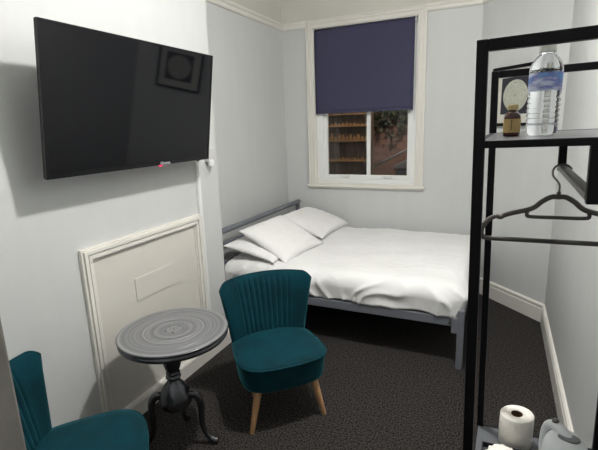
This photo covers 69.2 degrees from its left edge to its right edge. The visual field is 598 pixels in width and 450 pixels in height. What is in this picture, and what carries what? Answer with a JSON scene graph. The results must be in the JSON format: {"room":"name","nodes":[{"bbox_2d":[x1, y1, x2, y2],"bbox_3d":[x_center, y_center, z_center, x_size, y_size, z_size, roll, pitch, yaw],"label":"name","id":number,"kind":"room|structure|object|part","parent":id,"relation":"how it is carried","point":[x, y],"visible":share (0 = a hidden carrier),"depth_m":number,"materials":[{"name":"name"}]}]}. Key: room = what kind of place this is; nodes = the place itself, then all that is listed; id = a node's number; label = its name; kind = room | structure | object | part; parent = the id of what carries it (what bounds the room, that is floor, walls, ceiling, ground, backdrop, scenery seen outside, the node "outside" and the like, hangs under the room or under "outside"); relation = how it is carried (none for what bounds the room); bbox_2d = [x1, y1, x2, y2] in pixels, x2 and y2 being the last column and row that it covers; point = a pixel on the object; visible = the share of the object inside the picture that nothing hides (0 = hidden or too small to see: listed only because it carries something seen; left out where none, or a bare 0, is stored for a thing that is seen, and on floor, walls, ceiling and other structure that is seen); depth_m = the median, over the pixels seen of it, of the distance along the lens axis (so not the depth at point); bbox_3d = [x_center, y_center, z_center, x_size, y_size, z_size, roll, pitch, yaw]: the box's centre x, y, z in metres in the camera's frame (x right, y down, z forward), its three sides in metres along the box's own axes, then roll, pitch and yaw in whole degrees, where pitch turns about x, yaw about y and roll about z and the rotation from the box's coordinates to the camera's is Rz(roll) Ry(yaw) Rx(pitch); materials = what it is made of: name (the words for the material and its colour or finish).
{"room":"hotel room","nodes":[
{"label":"hotel room","id":0,"kind":"room"},
{"bbox_2d":[0,0,225,427],"bbox_3d":[-1.252,-0.336,2.016,0.440,2.950,2.320,4,14,24],"label":"wall","id":1,"kind":"structure","parent":0,"point":[44,224],"depth_m":1.98,"materials":[{"name":"grey paint"}]},
{"bbox_2d":[33,17,212,179],"bbox_3d":[-0.800,-0.579,2.160,0.218,0.610,1.112,4,14,24],"label":"television","id":2,"kind":"object","parent":1,"relation":"attached to","point":[109,102],"visible":1,"depth_m":1.95,"materials":[{"name":"black plastic"}]},
{"bbox_2d":[78,214,207,412],"bbox_3d":[-0.819,0.473,2.524,0.030,0.920,0.907,4,14,24],"label":"wall panel","id":3,"kind":"object","parent":1,"relation":"attached to","point":[126,279],"depth_m":2.36,"materials":[{"name":"beige paint"}]},
{"bbox_2d":[123,328,231,414],"bbox_3d":[-0.959,1.051,2.304,0.030,0.100,2.160,4,14,24],"label":"baseboard","id":4,"kind":"structure","parent":1,"relation":"attached to","point":[190,366],"depth_m":2.77,"materials":[{"name":"beige paint"}]},
{"bbox_2d":[194,162,210,309],"bbox_3d":[-0.632,0.211,2.904,0.024,1.252,0.030,4,14,24],"label":"cable trunking","id":5,"kind":"object","parent":1,"relation":"attached to","point":[196,164],"visible":0.55,"depth_m":2.83,"materials":[{"name":"white plastic"}]},
{"bbox_2d":[204,149,214,171],"bbox_3d":[-0.595,-0.425,2.861,0.048,0.150,0.114,4,14,24],"label":"box","id":6,"kind":"object","parent":1,"relation":"attached to","point":[211,159],"visible":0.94,"depth_m":2.86,"materials":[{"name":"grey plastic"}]},
{"bbox_2d":[205,1,288,265],"bbox_3d":[-0.569,-0.569,3.876,0.120,2.540,1.835,4,14,24],"label":"wall","id":7,"kind":"structure","parent":0,"point":[248,101],"depth_m":3.90,"materials":[{"name":"grey paint"}]},
{"bbox_2d":[205,0,282,30],"bbox_3d":[-0.520,-1.810,3.609,0.034,0.074,1.735,4,14,24],"label":"trim","id":8,"kind":"structure","parent":7,"relation":"attached to","point":[229,5],"depth_m":3.75,"materials":[{"name":"beige paint"}]},
{"bbox_2d":[229,0,281,22],"bbox_3d":[-0.618,-2.007,3.551,0.120,0.410,1.835,4,14,24],"label":"wall","id":9,"kind":"structure","parent":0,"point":[271,9],"depth_m":4.07,"materials":[{"name":"white paint"}]},
{"bbox_2d":[143,294,557,449],"bbox_3d":[-0.046,1.134,2.139,2.774,0.050,5.699,4,14,24],"label":"floor","id":10,"kind":"structure","parent":0,"point":[386,383],"depth_m":2.58,"materials":[{"name":"grey carpet"}]},
{"bbox_2d":[9,351,148,449],"bbox_3d":[-0.832,0.880,1.619,0.529,0.728,0.557,-7,14,-19],"label":"chair","id":11,"kind":"object","parent":10,"relation":"on","point":[122,429],"visible":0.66,"depth_m":1.69,"materials":[{"name":"teal fabric"}]},
{"bbox_3d":[-1.007,0.773,1.532,0.154,0.460,0.538,-7,14,-19],"label":"backrest","id":12,"kind":"part","parent":11,"relation":"part of","materials":[{"name":"teal fabric"}]},
{"bbox_3d":[-0.807,0.921,1.640,0.452,0.165,0.478,-7,14,-19],"label":"seat","id":13,"kind":"part","parent":11,"relation":"part of","materials":[{"name":"teal fabric"}]},
{"bbox_2d":[115,308,227,444],"bbox_3d":[-0.593,0.804,2.153,0.536,0.625,0.536,4,14,24],"label":"round table","id":14,"kind":"object","parent":10,"relation":"on","point":[170,337],"visible":1,"depth_m":2.08,"materials":[{"name":"grey wood"}]},
{"bbox_3d":[-0.725,0.971,2.156,0.153,0.307,0.038,-3,13,-7],"label":"leg","id":15,"kind":"part","parent":14,"relation":"part of","materials":[{"name":"black wood"}]},
{"bbox_3d":[-0.614,0.937,2.287,0.038,0.307,0.153,-3,13,-3],"label":"leg","id":16,"kind":"part","parent":14,"relation":"part of","materials":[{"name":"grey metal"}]},
{"bbox_3d":[-0.488,0.960,2.169,0.153,0.307,0.038,-2,13,1],"label":"leg","id":17,"kind":"part","parent":14,"relation":"part of","materials":[{"name":"black wood"}]},
{"bbox_2d":[219,269,326,434],"bbox_3d":[-0.132,0.676,2.417,0.557,0.728,0.529,-7,14,-19],"label":"chair","id":18,"kind":"object","parent":10,"relation":"on","point":[273,349],"visible":1,"depth_m":2.43,"materials":[{"name":"teal fabric"}]},
{"bbox_3d":[-0.221,0.961,2.252,0.042,0.252,0.092,7,16,35],"label":"leg","id":19,"kind":"part","parent":18,"relation":"part of","materials":[{"name":"brown wood"}]},
{"bbox_3d":[-0.197,0.515,2.556,0.538,0.460,0.154,-7,14,-19],"label":"backrest","id":20,"kind":"part","parent":18,"relation":"part of","materials":[{"name":"teal fabric"}]},
{"bbox_3d":[-0.119,0.725,2.404,0.478,0.165,0.452,-7,14,-19],"label":"seat","id":21,"kind":"part","parent":18,"relation":"part of","materials":[{"name":"teal fabric"}]},
{"bbox_3d":[0.101,0.924,2.367,0.092,0.252,0.042,1,13,14],"label":"leg","id":22,"kind":"part","parent":18,"relation":"part of","materials":[{"name":"brown wood"}]},
{"bbox_2d":[222,199,467,369],"bbox_3d":[0.504,0.325,3.724,1.833,0.793,1.525,4,14,24],"label":"frame","id":23,"kind":"object","parent":10,"relation":"on","point":[457,324],"visible":0.29,"depth_m":2.93,"materials":[{"name":"grey metal"}]},
{"bbox_3d":[-0.312,0.154,4.066,0.024,0.030,1.465,4,14,24],"label":"headboard rail","id":24,"kind":"part","parent":23,"relation":"part of","materials":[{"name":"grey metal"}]},
{"bbox_3d":[-0.317,0.008,4.033,0.024,0.030,1.465,4,14,24],"label":"headboard rail","id":25,"kind":"part","parent":23,"relation":"part of","materials":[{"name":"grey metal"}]},
{"bbox_3d":[-0.320,-0.095,4.010,0.046,0.046,1.525,4,14,24],"label":"headboard rail","id":26,"kind":"part","parent":23,"relation":"part of","materials":[{"name":"grey metal"}]},
{"bbox_3d":[0.199,0.556,3.095,1.780,0.060,0.028,4,14,24],"label":"rail","id":27,"kind":"part","parent":23,"relation":"part of","materials":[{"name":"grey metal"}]},
{"bbox_3d":[1.021,0.728,2.750,0.040,0.402,0.040,4,14,24],"label":"foot post","id":28,"kind":"part","parent":23,"relation":"part of","materials":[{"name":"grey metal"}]},
{"bbox_3d":[0.509,0.301,3.716,1.730,0.167,1.405,4,14,24],"label":"mattress","id":29,"kind":"object","parent":23,"relation":"on","visible":0},
{"bbox_2d":[225,226,469,318],"bbox_3d":[0.536,0.307,3.689,1.801,0.311,1.535,4,14,24],"label":"duvet","id":30,"kind":"object","parent":29,"relation":"on","point":[428,272],"visible":0.75,"depth_m":3.13,"materials":[{"name":"white fabric"}]},
{"bbox_2d":[223,236,277,262],"bbox_3d":[-0.247,0.142,3.600,0.460,0.140,0.694,4,14,25],"label":"pillow","id":31,"kind":"object","parent":30,"relation":"on","point":[244,244],"visible":0.34,"depth_m":3.36,"materials":[{"name":"white fabric"}]},
{"bbox_2d":[239,215,322,262],"bbox_3d":[-0.134,0.094,3.575,0.438,0.250,0.616,6,15,30],"label":"pillow","id":32,"kind":"object","parent":30,"relation":"on","point":[280,236],"visible":1,"depth_m":3.45,"materials":[{"name":"white fabric"}]},
{"bbox_2d":[282,207,348,238],"bbox_3d":[0.141,-0.046,4.221,0.488,0.204,0.695,4,14,26],"label":"pillow","id":33,"kind":"object","parent":30,"relation":"on","point":[319,223],"visible":0.86,"depth_m":4.07,"materials":[{"name":"white fabric"}]},
{"bbox_2d":[463,25,597,449],"bbox_3d":[0.656,0.438,1.141,0.365,1.692,0.599,3,14,26],"label":"clothes rack","id":34,"kind":"object","parent":10,"relation":"on","point":[588,190],"visible":0.97,"depth_m":0.87,"materials":[{"name":"black metal"}]},
{"bbox_3d":[0.375,0.491,0.963,0.020,1.692,0.020,3,14,26],"label":"post","id":35,"kind":"part","parent":34,"relation":"part of","materials":[{"name":"black metal"}]},
{"bbox_3d":[0.627,0.368,1.470,0.020,1.692,0.020,3,14,26],"label":"post","id":36,"kind":"part","parent":34,"relation":"part of","materials":[{"name":"black metal"}]},
{"bbox_2d":[481,441,520,449],"bbox_3d":[0.622,0.748,1.317,0.131,0.022,0.206,3,14,25],"label":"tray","id":37,"kind":"object","parent":34,"relation":"on","point":[485,445],"visible":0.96,"depth_m":1.42,"materials":[{"name":"grey"}]},
{"bbox_2d":[487,444,512,449],"bbox_3d":[0.629,0.724,1.347,0.103,0.044,0.132,4,14,24],"label":"crumpled tissue","id":38,"kind":"object","parent":37,"relation":"in","point":[495,446],"visible":1,"depth_m":1.38,"materials":[{"name":"white paper"}]},
{"bbox_2d":[475,426,538,449],"bbox_3d":[0.674,0.782,1.217,0.357,0.006,0.569,3,14,26],"label":"shelf","id":39,"kind":"object","parent":34,"relation":"attached to","point":[484,433],"depth_m":1.47,"materials":[{"name":"grey metal"}]},
{"bbox_2d":[503,104,520,136],"bbox_3d":[0.483,-0.237,0.982,0.036,0.070,0.036,-3,13,-4],"label":"bottle","id":40,"kind":"object","parent":34,"relation":"on","point":[512,119],"visible":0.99,"depth_m":0.97,"materials":[{"name":"orange glass"}]},
{"bbox_2d":[498,405,533,449],"bbox_3d":[0.719,0.671,1.436,0.102,0.112,0.095,4,14,24],"label":"toilet roll","id":41,"kind":"object","parent":34,"relation":"on","point":[516,423],"visible":1,"depth_m":1.40,"materials":[{"name":"white paper"}]},
{"bbox_3d":[0.674,0.790,1.218,0.361,0.021,0.595,3,14,26],"label":"shelf frame","id":42,"kind":"part","parent":34,"relation":"part of","materials":[{"name":"black metal"}]},
{"bbox_2d":[481,163,597,246],"bbox_3d":[0.735,-0.058,1.230,0.411,0.232,0.012,3,14,26],"label":"hanger","id":43,"kind":"object","parent":34,"relation":"hanging from","point":[558,196],"visible":0.96,"depth_m":1.24,"materials":[{"name":"grey plastic"}]},
{"bbox_3d":[0.737,-0.016,1.239,0.411,0.146,0.012,3,14,26],"label":"frame","id":44,"kind":"part","parent":43,"relation":"part of","materials":[{"name":"grey plastic"}]},
{"bbox_2d":[485,129,597,140],"bbox_3d":[0.623,-0.207,1.001,0.337,0.009,0.567,3,14,26],"label":"shelf","id":45,"kind":"object","parent":34,"relation":"attached to","point":[493,135],"depth_m":0.93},
{"bbox_3d":[0.623,-0.206,1.001,0.361,0.014,0.595,3,14,26],"label":"shelf frame","id":46,"kind":"part","parent":34,"relation":"part of","materials":[{"name":"black metal"}]},
{"bbox_2d":[525,44,563,135],"bbox_3d":[0.526,-0.288,0.927,0.065,0.190,0.065,4,14,24],"label":"water bottle","id":47,"kind":"object","parent":34,"relation":"on","point":[545,83],"visible":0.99,"depth_m":0.91,"materials":[{"name":"clear plastic"}]},
{"bbox_2d":[538,418,587,449],"bbox_3d":[0.732,0.663,1.200,0.132,0.224,0.143,4,14,24],"label":"kettle","id":48,"kind":"object","parent":34,"relation":"on","point":[554,435],"visible":1,"depth_m":1.19,"materials":[{"name":"white plastic"}]},
{"bbox_3d":[0.726,0.642,1.233,0.036,0.182,0.092,-6,13,-17],"label":"handle","id":49,"kind":"part","parent":48,"relation":"part of","materials":[{"name":"white plastic"}]},
{"bbox_3d":[0.643,-0.109,1.015,0.023,0.015,0.559,3,14,26],"label":"hanging rail","id":50,"kind":"part","parent":34,"relation":"part of","materials":[{"name":"grey metal"}]},
{"bbox_3d":[0.937,0.382,1.319,0.020,1.685,0.020,3,14,26],"label":"post","id":51,"kind":"part","parent":34,"relation":"part of","materials":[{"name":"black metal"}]},
{"bbox_2d":[282,4,483,234],"bbox_3d":[0.852,-0.720,4.334,2.306,2.540,0.220,4,14,24],"label":"wall","id":52,"kind":"structure","parent":0,"point":[444,205],"depth_m":4.07,"materials":[{"name":"grey paint"}]},
{"bbox_2d":[283,20,305,30],"bbox_3d":[-0.060,-1.984,4.313,0.267,0.074,0.034,4,14,24],"label":"trim","id":53,"kind":"structure","parent":52,"relation":"attached to","point":[296,25],"depth_m":4.30,"materials":[{"name":"beige paint"}]},
{"bbox_2d":[281,0,441,23],"bbox_3d":[0.803,-2.158,4.009,2.306,0.410,0.220,4,14,24],"label":"wall","id":54,"kind":"structure","parent":52,"relation":"attached to","point":[291,10],"depth_m":4.14,"materials":[{"name":"white paint"}]},
{"bbox_2d":[305,4,427,190],"bbox_3d":[0.644,-1.173,4.246,1.200,1.644,0.175,4,14,24],"label":"window","id":55,"kind":"structure","parent":52,"relation":"in","point":[318,135],"depth_m":4.22,"materials":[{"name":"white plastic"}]},
{"bbox_2d":[313,16,417,119],"bbox_3d":[0.615,-1.449,4.158,0.999,0.904,0.048,4,14,24],"label":"roller blind","id":56,"kind":"object","parent":55,"relation":"attached to","point":[367,67],"visible":1,"depth_m":4.12,"materials":[{"name":"fabric"}]},
{"bbox_3d":[1.061,-1.401,3.947,0.005,0.873,0.026,4,14,24],"label":"bead chain","id":57,"kind":"part","parent":56,"relation":"part of","materials":[{"name":"grey plastic"}]},
{"bbox_3d":[0.654,-0.384,4.386,1.200,0.044,0.095,4,14,24],"label":"sill","id":58,"kind":"part","parent":55,"relation":"part of","materials":[{"name":"beige paint"}]},
{"bbox_3d":[0.662,-1.175,4.277,0.894,1.449,0.035,4,14,24],"label":"sash frame","id":59,"kind":"part","parent":55,"relation":"part of","materials":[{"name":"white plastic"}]},
{"bbox_3d":[0.869,-1.152,4.177,0.364,1.345,0.008,4,14,24],"label":"glass pane","id":60,"kind":"part","parent":55,"relation":"part of","materials":[{"name":"clear glass"}]},
{"bbox_2d":[428,0,482,11],"bbox_3d":[1.328,-1.889,3.683,0.450,0.074,0.034,4,14,24],"label":"trim","id":61,"kind":"structure","parent":52,"relation":"attached to","point":[444,4],"depth_m":3.69,"materials":[{"name":"beige paint"}]},
{"bbox_2d":[480,0,574,303],"bbox_3d":[1.819,-0.578,3.560,0.708,2.540,0.805,4,14,24],"label":"wall","id":62,"kind":"structure","parent":0,"point":[523,177],"depth_m":3.42,"materials":[{"name":"grey paint"}]},
{"bbox_2d":[479,277,542,321],"bbox_3d":[1.753,0.605,3.756,0.020,0.150,0.844,-6,13,-19],"label":"baseboard","id":63,"kind":"structure","parent":62,"relation":"attached to","point":[520,303],"depth_m":3.61,"materials":[{"name":"beige paint"}]},
{"bbox_2d":[493,62,532,125],"bbox_3d":[1.690,-1.012,3.399,0.029,0.460,0.460,-6,13,-19],"label":"framed picture","id":64,"kind":"object","parent":62,"relation":"attached to","point":[512,90],"visible":0.44,"depth_m":3.40,"materials":[{"name":"black metal"}]},
{"bbox_3d":[1.692,-1.013,3.390,0.004,0.280,0.280,-6,13,-19],"label":"dark panel","id":65,"kind":"part","parent":64,"relation":"part of","materials":[{"name":"grey"}]},
{"bbox_2d":[545,0,597,448],"bbox_3d":[0.937,0.031,0.995,0.120,2.540,4.725,4,14,24],"label":"wall","id":66,"kind":"structure","parent":0,"point":[571,298],"depth_m":2.21,"materials":[{"name":"grey paint"}]},
{"bbox_2d":[540,304,573,432],"bbox_3d":[0.913,1.192,1.287,0.020,0.150,4.725,4,14,24],"label":"baseboard","id":67,"kind":"structure","parent":66,"relation":"attached to","point":[563,414],"depth_m":2.50,"materials":[{"name":"beige paint"}]},
{"bbox_3d":[-1.455,0.068,0.256,1.533,2.950,1.414,4,14,24],"label":"wall","id":68,"kind":"structure","parent":0,"visible":0},
{"bbox_2d":[0,318,26,449],"bbox_3d":[-0.490,0.405,0.599,0.100,2.080,0.190,4,14,24],"label":"trim","id":69,"kind":"structure","parent":68,"relation":"attached to","point":[11,431],"depth_m":0.62,"materials":[{"name":"grey paint"}]},
{"label":"outside","id":70,"kind":"structure","parent":0,"visible":0},
{"bbox_3d":[1.121,0.297,5.670,5.800,0.050,1.871,4,14,24],"label":"floor","id":71,"kind":"structure","parent":70,"visible":0},
{"bbox_2d":[328,112,373,174],"bbox_3d":[0.623,-0.914,5.772,0.740,2.300,0.095,4,14,24],"label":"shelving unit","id":72,"kind":"object","parent":71,"relation":"on","point":[347,132],"visible":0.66,"depth_m":5.73,"materials":[{"name":"brown wood"}]},
{"bbox_3d":[0.929,-0.892,5.625,0.060,2.300,0.060,4,14,24],"label":"post","id":73,"kind":"part","parent":72,"relation":"part of","materials":[{"name":"wood"}]},
{"bbox_2d":[373,149,406,167],"bbox_3d":[1.251,-0.479,6.083,0.713,1.272,0.028,4,14,24],"label":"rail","id":74,"kind":"object","parent":71,"relation":"on","point":[397,154],"visible":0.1,"depth_m":5.96,"materials":[{"name":"grey metal"}]},
{"bbox_2d":[373,111,407,174],"bbox_3d":[1.421,-1.568,6.051,5.800,3.400,0.150,4,14,24],"label":"wall","id":75,"kind":"structure","parent":71,"relation":"on","point":[384,147],"depth_m":6.15,"materials":[{"name":"red brick"}]},
{"bbox_2d":[374,110,407,139],"bbox_3d":[1.276,-1.546,5.876,1.318,0.791,0.209,4,14,24],"label":"ivy","id":76,"kind":"object","parent":75,"relation":"attached to","point":[384,114],"visible":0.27,"depth_m":5.94,"materials":[{"name":"green plant"}]},
{"bbox_2d":[394,159,406,174],"bbox_3d":[1.542,-0.293,5.539,0.566,1.130,0.560,4,14,24],"label":"wheelie bin","id":77,"kind":"object","parent":71,"relation":"on","point":[402,166],"visible":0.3,"depth_m":5.28,"materials":[{"name":"grey plastic"}]},
{"bbox_3d":[1.525,-0.783,5.428,0.566,0.125,0.560,4,14,24],"label":"lid","id":78,"kind":"part","parent":77,"relation":"part of","materials":[{"name":"grey plastic"}]}
]}

